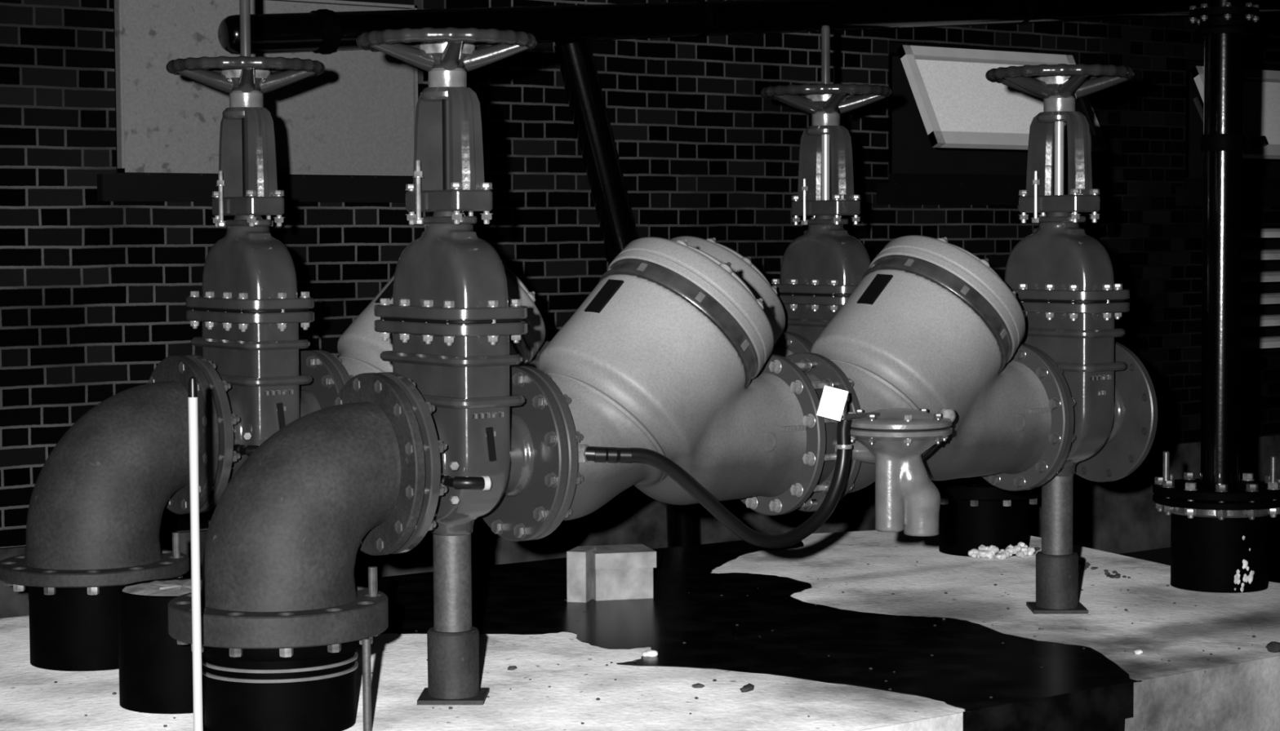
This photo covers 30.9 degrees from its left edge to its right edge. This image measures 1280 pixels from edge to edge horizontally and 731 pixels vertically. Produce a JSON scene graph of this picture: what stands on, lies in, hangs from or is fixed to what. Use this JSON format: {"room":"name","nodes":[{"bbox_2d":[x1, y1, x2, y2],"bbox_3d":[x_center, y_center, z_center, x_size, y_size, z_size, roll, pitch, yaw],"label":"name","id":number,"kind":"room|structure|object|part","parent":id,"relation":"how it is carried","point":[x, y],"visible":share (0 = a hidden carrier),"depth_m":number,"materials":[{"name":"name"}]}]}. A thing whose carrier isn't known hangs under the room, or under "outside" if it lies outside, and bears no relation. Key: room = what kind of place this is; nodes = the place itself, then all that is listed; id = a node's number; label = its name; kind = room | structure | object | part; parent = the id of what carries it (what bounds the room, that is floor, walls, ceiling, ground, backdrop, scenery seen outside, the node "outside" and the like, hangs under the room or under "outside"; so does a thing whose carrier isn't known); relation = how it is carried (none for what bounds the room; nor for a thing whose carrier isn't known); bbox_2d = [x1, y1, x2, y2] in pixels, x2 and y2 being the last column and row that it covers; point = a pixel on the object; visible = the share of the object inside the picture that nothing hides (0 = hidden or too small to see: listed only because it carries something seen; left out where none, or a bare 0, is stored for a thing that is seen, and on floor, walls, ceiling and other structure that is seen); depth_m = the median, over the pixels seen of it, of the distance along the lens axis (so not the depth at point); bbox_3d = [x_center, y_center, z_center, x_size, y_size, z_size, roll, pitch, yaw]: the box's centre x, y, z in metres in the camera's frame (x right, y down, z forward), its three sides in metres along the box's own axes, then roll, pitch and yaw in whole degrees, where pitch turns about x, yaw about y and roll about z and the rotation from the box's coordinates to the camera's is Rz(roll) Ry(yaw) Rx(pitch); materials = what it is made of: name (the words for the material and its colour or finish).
{"room":"water treatment plant","nodes":[
{"label":"water treatment plant","id":0,"kind":"room"},
{"bbox_2d":[311,272,395,385],"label":"valve","id":1,"kind":"object","parent":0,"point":[362,345],"depth_m":7.41,"materials":[{"name":"paint"}]},
{"bbox_2d":[149,0,343,512],"bbox_3d":[-1.225,-0.362,7.216,0.507,1.621,0.501,-3,4,-37],"label":"valve","id":2,"kind":"object","parent":1,"relation":"attached to","point":[250,310],"visible":0.8,"depth_m":7.12,"materials":[{"name":"grey paint"}]},
{"bbox_3d":[-1.223,-0.623,7.212,0.031,0.480,0.031,-3,4,-37],"label":"stem","id":3,"kind":"part","parent":2,"relation":"part of","materials":[{"name":"silver metal"}]},
{"bbox_3d":[-1.225,-1.012,7.189,0.033,0.320,0.033,-3,4,-37],"label":"rising stem","id":4,"kind":"part","parent":2,"relation":"part of","materials":[{"name":"metal"}]},
{"bbox_3d":[-1.099,0.160,7.098,0.027,0.091,0.010,-3,4,-37],"label":"slotted plate","id":5,"kind":"part","parent":2,"relation":"part of","materials":[{"name":"grey metal"}]},
{"bbox_2d":[0,0,1279,548],"bbox_3d":[0.221,-0.690,10.702,12.500,3.700,0.240,-3,4,-37],"label":"wall","id":6,"kind":"structure","parent":0,"point":[93,293],"depth_m":10.15,"materials":[{"name":"brick"}]},
{"bbox_2d":[97,0,417,202],"bbox_3d":[-1.511,-1.085,9.320,1.515,0.855,0.250,-3,4,-37],"label":"window","id":7,"kind":"structure","parent":6,"relation":"in","point":[353,122],"depth_m":9.23,"materials":[{"name":"glass"}]},
{"bbox_3d":[-1.509,-0.710,9.341,1.515,0.103,0.250,-3,4,-37],"label":"sill","id":8,"kind":"part","parent":7,"relation":"part of","materials":[{"name":"tile"}]},
{"bbox_2d":[502,259,550,369],"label":"valve","id":9,"kind":"object","parent":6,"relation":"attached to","point":[531,344],"depth_m":7.59,"materials":[{"name":"paint"}]},
{"bbox_3d":[-0.512,-0.266,7.766,0.294,0.294,0.388,-3,4,-37],"label":"plate","id":10,"kind":"part","parent":9,"relation":"part of","materials":[{"name":"paint"}]},
{"bbox_2d":[553,40,701,547],"bbox_3d":[-0.043,-0.172,10.256,0.768,2.526,0.168,-3,4,-37],"label":"drain pipe","id":11,"kind":"object","parent":6,"relation":"attached to","point":[575,59],"visible":0.4,"depth_m":10.07,"materials":[{"name":"black metal"}]},
{"bbox_2d":[0,434,1279,618],"bbox_3d":[0.310,0.833,10.681,12.500,0.560,0.030,-3,4,-37],"label":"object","id":12,"kind":"structure","parent":6,"relation":"attached to","point":[1121,516],"depth_m":10.90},
{"bbox_2d":[217,0,1279,54],"bbox_3d":[1.157,-1.683,11.042,6.988,0.687,0.256,-3,4,-37],"label":"pipe","id":13,"kind":"object","parent":6,"relation":"attached to","point":[322,31],"visible":0.99,"depth_m":10.22,"materials":[{"name":"black metal"}]},
{"bbox_2d":[876,42,1107,205],"bbox_3d":[1.756,-1.205,11.641,1.480,0.795,0.463,-3,4,-37],"label":"window","id":14,"kind":"structure","parent":6,"relation":"in","point":[957,106],"depth_m":11.46,"materials":[{"name":"glass"}]},
{"bbox_3d":[1.694,-0.864,11.746,1.480,0.103,0.250,-3,4,-37],"label":"sill","id":15,"kind":"part","parent":14,"relation":"part of","materials":[{"name":"tile"}]},
{"bbox_3d":[1.682,-1.264,11.753,1.340,0.690,0.090,-3,4,-37],"label":"frame","id":16,"kind":"part","parent":14,"relation":"part of","materials":[{"name":"metal"}]},
{"bbox_3d":[1.823,-1.329,11.572,1.205,0.503,0.283,-3,4,-37],"label":"sash","id":17,"kind":"part","parent":14,"relation":"part of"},
{"bbox_3d":[1.826,-1.322,11.569,1.122,0.381,0.198,-3,4,-37],"label":"pane","id":18,"kind":"part","parent":14,"relation":"part of","materials":[{"name":"grey glass"}]},
{"bbox_2d":[1175,60,1279,206],"bbox_3d":[3.522,-1.290,12.950,1.480,0.795,0.490,-3,4,-37],"label":"window","id":19,"kind":"structure","parent":6,"relation":"in","point":[1261,83],"depth_m":12.77,"materials":[{"name":"glass"}]},
{"bbox_3d":[3.083,-1.328,12.624,0.020,0.273,0.161,-3,4,-37],"label":"stay arm","id":20,"kind":"part","parent":19,"relation":"part of","materials":[{"name":"paint"}]},
{"bbox_3d":[3.452,-0.949,13.066,1.480,0.103,0.250,-3,4,-37],"label":"sill","id":21,"kind":"part","parent":19,"relation":"part of","materials":[{"name":"tile"}]},
{"bbox_3d":[3.566,-1.396,12.881,1.205,0.503,0.283,-3,4,-37],"label":"sash","id":22,"kind":"part","parent":19,"relation":"part of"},
{"bbox_3d":[3.568,-1.389,12.878,1.122,0.381,0.198,-3,4,-37],"label":"pane","id":23,"kind":"part","parent":19,"relation":"part of","materials":[{"name":"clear glass"}]},
{"bbox_2d":[1240,225,1279,359],"bbox_3d":[3.551,-0.424,13.184,1.220,0.750,0.145,-3,4,-37],"label":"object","id":24,"kind":"structure","parent":6,"relation":"in","point":[1248,231],"depth_m":13.09,"materials":[{"name":"tile"}]},
{"bbox_2d":[0,530,1279,730],"bbox_3d":[-0.370,1.093,7.170,6.380,0.450,3.100,-3,4,-37],"label":"floor","id":25,"kind":"structure","parent":0,"point":[1235,690],"depth_m":6.81,"materials":[{"name":"concrete"}]},
{"bbox_2d":[28,585,124,671],"bbox_3d":[-1.641,0.755,6.970,0.380,0.260,0.380,-3,4,-37],"label":"riser pipe","id":26,"kind":"object","parent":25,"relation":"on","point":[71,629],"visible":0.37,"depth_m":6.79,"materials":[{"name":"black metal"}]},
{"bbox_2d":[0,355,219,595],"bbox_3d":[-1.635,0.316,6.951,0.588,0.671,0.566,-3,4,-37],"label":"pipe elbow","id":27,"kind":"object","parent":26,"relation":"on","point":[99,500],"visible":0.97,"depth_m":6.84,"materials":[{"name":"metal"}]},
{"bbox_2d":[117,577,204,714],"bbox_3d":[-1.251,0.759,6.338,0.344,0.321,0.344,-3,4,-37],"label":"pipe stub","id":28,"kind":"object","parent":25,"relation":"on","point":[156,672],"visible":0.53,"depth_m":6.18,"materials":[{"name":"metal"}]},
{"bbox_2d":[187,377,203,730],"bbox_3d":[-1.075,0.493,5.603,0.023,0.935,0.023,-3,4,-37],"label":"rod","id":29,"kind":"object","parent":25,"relation":"on","point":[193,392],"visible":1,"depth_m":5.59,"materials":[{"name":"white plastic"}]},
{"bbox_2d":[190,640,362,730],"bbox_3d":[-0.939,0.812,6.037,0.458,0.247,0.458,-3,4,-37],"label":"riser pipe","id":30,"kind":"object","parent":25,"relation":"on","point":[313,689],"visible":0.66,"depth_m":5.87,"materials":[{"name":"metal"}]},
{"bbox_2d":[168,373,425,657],"bbox_3d":[-0.932,0.372,6.019,0.588,0.684,0.566,-3,4,-37],"label":"pipe elbow","id":31,"kind":"object","parent":30,"relation":"on","point":[285,535],"visible":0.98,"depth_m":5.90,"materials":[{"name":"metal"}]},
{"bbox_2d":[335,26,568,554],"bbox_3d":[-0.522,-0.198,6.289,0.507,1.393,0.501,-3,4,-37],"label":"valve","id":32,"kind":"object","parent":31,"relation":"attached to","point":[451,320],"visible":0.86,"depth_m":6.20,"materials":[{"name":"grey paint"}]},
{"bbox_3d":[-0.520,-0.573,6.279,0.031,0.480,0.031,-3,4,-37],"label":"stem","id":33,"kind":"part","parent":32,"relation":"part of","materials":[{"name":"silver metal"}]},
{"bbox_3d":[-0.397,0.209,6.165,0.027,0.091,0.010,-3,4,-37],"label":"slotted plate","id":34,"kind":"part","parent":32,"relation":"part of","materials":[{"name":"grey metal"}]},
{"bbox_2d":[491,236,853,540],"bbox_3d":[0.086,0.046,6.768,1.157,0.844,0.540,-3,4,-37],"label":"valve","id":35,"kind":"object","parent":32,"relation":"attached to","point":[669,354],"visible":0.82,"depth_m":6.55,"materials":[{"name":"paint"}]},
{"bbox_2d":[577,418,852,548],"bbox_3d":[0.225,0.344,6.507,0.886,0.360,0.109,-2,4,-25],"label":"hose","id":36,"kind":"object","parent":35,"relation":"attached to","point":[586,453],"visible":0.98,"depth_m":6.49,"materials":[{"name":"rubber"}]},
{"bbox_3d":[0.191,-0.216,6.833,0.294,0.294,0.388,-3,4,-37],"label":"plate","id":37,"kind":"part","parent":35,"relation":"part of","materials":[{"name":"paint"}]},
{"bbox_2d":[835,394,955,537],"bbox_3d":[0.741,0.286,6.787,0.363,0.425,0.414,0,3,6],"label":"valve","id":38,"kind":"object","parent":35,"relation":"attached to","point":[897,440],"visible":0.95,"depth_m":6.73,"materials":[{"name":"paint"}]},
{"bbox_2d":[816,385,848,421],"bbox_3d":[0.546,0.107,6.568,0.090,0.103,0.013,0,3,-1],"label":"paper tag","id":39,"kind":"object","parent":38,"relation":"hanging from","point":[833,401],"visible":1,"depth_m":6.57,"materials":[{"name":"white paper"}]},
{"bbox_3d":[0.724,0.343,6.831,0.286,0.305,0.393,-3,4,-37],"label":"outlet leg","id":40,"kind":"part","parent":38,"relation":"part of","materials":[{"name":"paint"}]},
{"bbox_3d":[0.895,0.146,6.769,0.048,0.050,0.040,-1,3,-10],"label":"knob","id":41,"kind":"part","parent":38,"relation":"part of","materials":[{"name":"metal"}]},
{"bbox_2d":[785,235,1075,511],"bbox_3d":[0.870,0.008,7.357,1.029,0.844,0.540,-3,4,-37],"label":"valve","id":42,"kind":"object","parent":35,"relation":"attached to","point":[930,325],"visible":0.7,"depth_m":7.19,"materials":[{"name":"paint"}]},
{"bbox_3d":[1.026,-0.257,7.460,0.294,0.294,0.388,-3,4,-37],"label":"plate","id":43,"kind":"part","parent":42,"relation":"part of","materials":[{"name":"paint"}]},
{"bbox_2d":[361,638,371,730],"bbox_3d":[-0.697,0.819,5.913,0.022,0.245,0.022,-3,4,-37],"label":"conduit","id":44,"kind":"object","parent":25,"relation":"on","point":[366,670],"visible":1,"depth_m":5.90,"materials":[{"name":"metal"}]},
{"bbox_2d":[417,533,488,705],"bbox_3d":[-0.513,0.687,6.351,0.180,0.456,0.180,0,3,1],"label":"support","id":45,"kind":"object","parent":25,"relation":"on","point":[452,643],"visible":0.94,"depth_m":6.30,"materials":[{"name":"paint"}]},
{"bbox_3d":[-0.514,0.597,6.346,0.104,0.276,0.104,-3,4,-37],"label":"post","id":46,"kind":"part","parent":45,"relation":"part of","materials":[{"name":"metal"}]},
{"bbox_3d":[-0.512,0.909,6.364,0.180,0.012,0.180,0,3,1],"label":"plate","id":47,"kind":"part","parent":45,"relation":"part of","materials":[{"name":"grey metal"}]},
{"bbox_2d":[507,666,516,670],"bbox_3d":[-0.374,0.886,6.780,0.033,0.013,0.022,-3,4,-37],"label":"stone","id":48,"kind":"object","parent":25,"relation":"on","point":[510,668],"visible":1,"depth_m":6.77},
{"bbox_2d":[566,544,656,603],"bbox_3d":[-0.119,0.724,8.110,0.315,0.178,0.224,-1,3,-14],"label":"box","id":49,"kind":"object","parent":25,"relation":"on","point":[623,571],"visible":1,"depth_m":8.03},
{"bbox_2d":[642,649,657,657],"bbox_3d":[0.030,0.869,6.971,0.043,0.027,0.039,-3,4,-37],"label":"stone","id":50,"kind":"object","parent":25,"relation":"on","point":[650,653],"visible":1,"depth_m":6.96,"materials":[{"name":"white stone"}]},
{"bbox_2d":[54,561,1255,727],"bbox_3d":[0.320,0.863,7.143,4.065,0.008,2.134,-3,4,-37],"label":"grit","id":51,"kind":"object","parent":25,"relation":"on","point":[1125,610],"visible":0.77,"depth_m":6.88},
{"bbox_2d":[692,683,704,688],"bbox_3d":[0.164,0.898,6.497,0.035,0.015,0.021,0,3,9],"label":"stone","id":52,"kind":"object","parent":25,"relation":"on","point":[697,685],"visible":1,"depth_m":6.49,"materials":[{"name":"grey stone"}]},
{"bbox_2d":[739,683,754,693],"bbox_3d":[0.299,0.899,6.448,0.029,0.022,0.074,1,4,23],"label":"stone","id":53,"kind":"object","parent":25,"relation":"on","point":[748,687],"visible":1,"depth_m":6.43,"materials":[{"name":"grey stone"}]},
{"bbox_2d":[354,539,1142,712],"bbox_3d":[0.231,0.839,7.588,3.252,0.002,3.091,-3,4,-37],"label":"puddle","id":54,"kind":"object","parent":25,"relation":"on","point":[970,664],"visible":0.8,"depth_m":7.39,"materials":[{"name":"liquid"}]},
{"bbox_2d":[760,25,891,348],"bbox_3d":[0.712,-0.456,8.678,0.530,1.621,0.488,-3,4,-37],"label":"valve","id":55,"kind":"object","parent":25,"relation":"on","point":[821,268],"visible":0.56,"depth_m":8.59,"materials":[{"name":"grey paint"}]},
{"bbox_2d":[670,235,811,357],"bbox_3d":[0.167,-0.042,8.290,1.029,0.844,0.540,-3,4,-37],"label":"valve","id":56,"kind":"object","parent":55,"relation":"attached to","point":[785,344],"visible":0.08,"depth_m":8.18,"materials":[{"name":"paint"}]},
{"bbox_3d":[0.323,-0.307,8.393,0.294,0.294,0.388,-3,4,-37],"label":"plate","id":57,"kind":"part","parent":56,"relation":"part of","materials":[{"name":"paint"}]},
{"bbox_3d":[0.694,-0.715,8.650,0.031,0.480,0.031,-3,4,-37],"label":"stem","id":58,"kind":"part","parent":55,"relation":"part of","materials":[{"name":"metal"}]},
{"bbox_3d":[0.692,-1.104,8.628,0.033,0.320,0.033,-3,4,-37],"label":"rising stem","id":59,"kind":"part","parent":55,"relation":"part of","materials":[{"name":"metal"}]},
{"bbox_2d":[938,499,1028,557],"bbox_3d":[1.369,0.623,9.231,0.352,0.235,0.352,-3,4,-37],"label":"riser pipe","id":60,"kind":"object","parent":25,"relation":"on","point":[963,527],"visible":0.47,"depth_m":9.08,"materials":[{"name":"black metal"}]},
{"bbox_2d":[931,476,1041,506],"bbox_3d":[1.235,0.190,9.106,0.898,0.697,0.566,-3,4,-37],"label":"pipe elbow","id":61,"kind":"object","parent":60,"relation":"on","point":[975,489],"visible":0.19,"depth_m":8.98,"materials":[{"name":"metal"}]},
{"bbox_2d":[968,542,1035,559],"bbox_3d":[1.423,0.724,9.061,0.281,0.056,0.106,-1,3,-18],"label":"rubble","id":62,"kind":"object","parent":25,"relation":"on","point":[1022,550],"visible":1,"depth_m":9.04,"materials":[{"name":"white stone"}]},
{"bbox_2d":[962,683,1133,730],"bbox_3d":[1.126,1.091,6.353,0.671,0.371,0.004,-3,4,-37],"label":"water","id":63,"kind":"object","parent":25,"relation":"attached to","point":[1107,708],"visible":1,"depth_m":6.38,"materials":[{"name":"black liquid"}]},
{"bbox_2d":[1026,475,1088,613],"bbox_3d":[1.403,0.595,7.790,0.180,0.456,0.180,0,3,1],"label":"support","id":64,"kind":"object","parent":25,"relation":"on","point":[1056,564],"visible":0.93,"depth_m":7.74,"materials":[{"name":"paint"}]},
{"bbox_3d":[1.404,0.816,7.803,0.180,0.012,0.180,0,3,1],"label":"plate","id":65,"kind":"part","parent":64,"relation":"part of","materials":[{"name":"grey metal"}]},
{"bbox_3d":[1.402,0.505,7.785,0.104,0.276,0.104,-3,4,-37],"label":"post","id":66,"kind":"part","parent":64,"relation":"part of","materials":[{"name":"metal"}]},
{"bbox_2d":[985,63,1157,490],"bbox_3d":[1.398,-0.291,7.739,0.488,1.393,0.488,-3,4,-37],"label":"valve","id":67,"kind":"object","parent":64,"relation":"on","point":[1061,278],"visible":0.71,"depth_m":7.64,"materials":[{"name":"grey paint"}]},
{"bbox_3d":[1.396,-0.665,7.718,0.031,0.480,0.031,-3,4,-37],"label":"stem","id":68,"kind":"part","parent":67,"relation":"part of","materials":[{"name":"metal"}]},
{"bbox_2d":[1033,546,1130,578],"bbox_3d":[1.648,0.751,8.911,0.095,0.019,0.898,-1,3,-16],"label":"crumbs","id":69,"kind":"object","parent":25,"relation":"on","point":[1107,574],"visible":0.37,"depth_m":8.70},
{"bbox_2d":[1133,649,1143,654],"bbox_3d":[1.503,0.864,6.977,0.027,0.018,0.028,-3,4,-37],"label":"stone","id":70,"kind":"object","parent":25,"relation":"on","point":[1136,651],"visible":1,"depth_m":6.97,"materials":[{"name":"white stone"}]},
{"bbox_2d":[1152,451,1279,593],"bbox_3d":[2.076,0.548,8.294,0.470,0.484,0.470,-3,4,-37],"label":"riser pipe","id":71,"kind":"object","parent":25,"relation":"on","point":[1220,534],"visible":0.97,"depth_m":8.15,"materials":[{"name":"metal"}]},
{"bbox_2d":[1189,0,1259,487],"bbox_3d":[2.069,-0.670,8.224,0.240,2.200,0.240,-1,3,-14],"label":"vent pipe","id":72,"kind":"object","parent":71,"relation":"on","point":[1224,24],"visible":1,"depth_m":8.19,"materials":[{"name":"black metal"}]},
{"bbox_2d":[1266,641,1279,653],"bbox_3d":[1.920,0.853,7.003,0.049,0.038,0.055,-3,4,-37],"label":"stone","id":73,"kind":"object","parent":25,"relation":"on","point":[1273,646],"visible":1,"depth_m":6.99,"materials":[{"name":"grey stone"}]},
{"bbox_2d":[888,54,1279,353],"bbox_3d":[-0.170,-0.718,11.220,12.500,3.700,0.060,-3,4,-37],"label":"window frame","id":74,"kind":"structure","parent":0,"point":[910,149],"depth_m":12.79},
{"bbox_2d":[1118,533,1279,583],"bbox_3d":[2.631,1.423,6.378,19.000,0.150,10.200,-3,4,-37],"label":"ground","id":75,"kind":"structure","parent":0,"point":[1162,556],"depth_m":12.28,"materials":[{"name":"concrete"}]}
]}

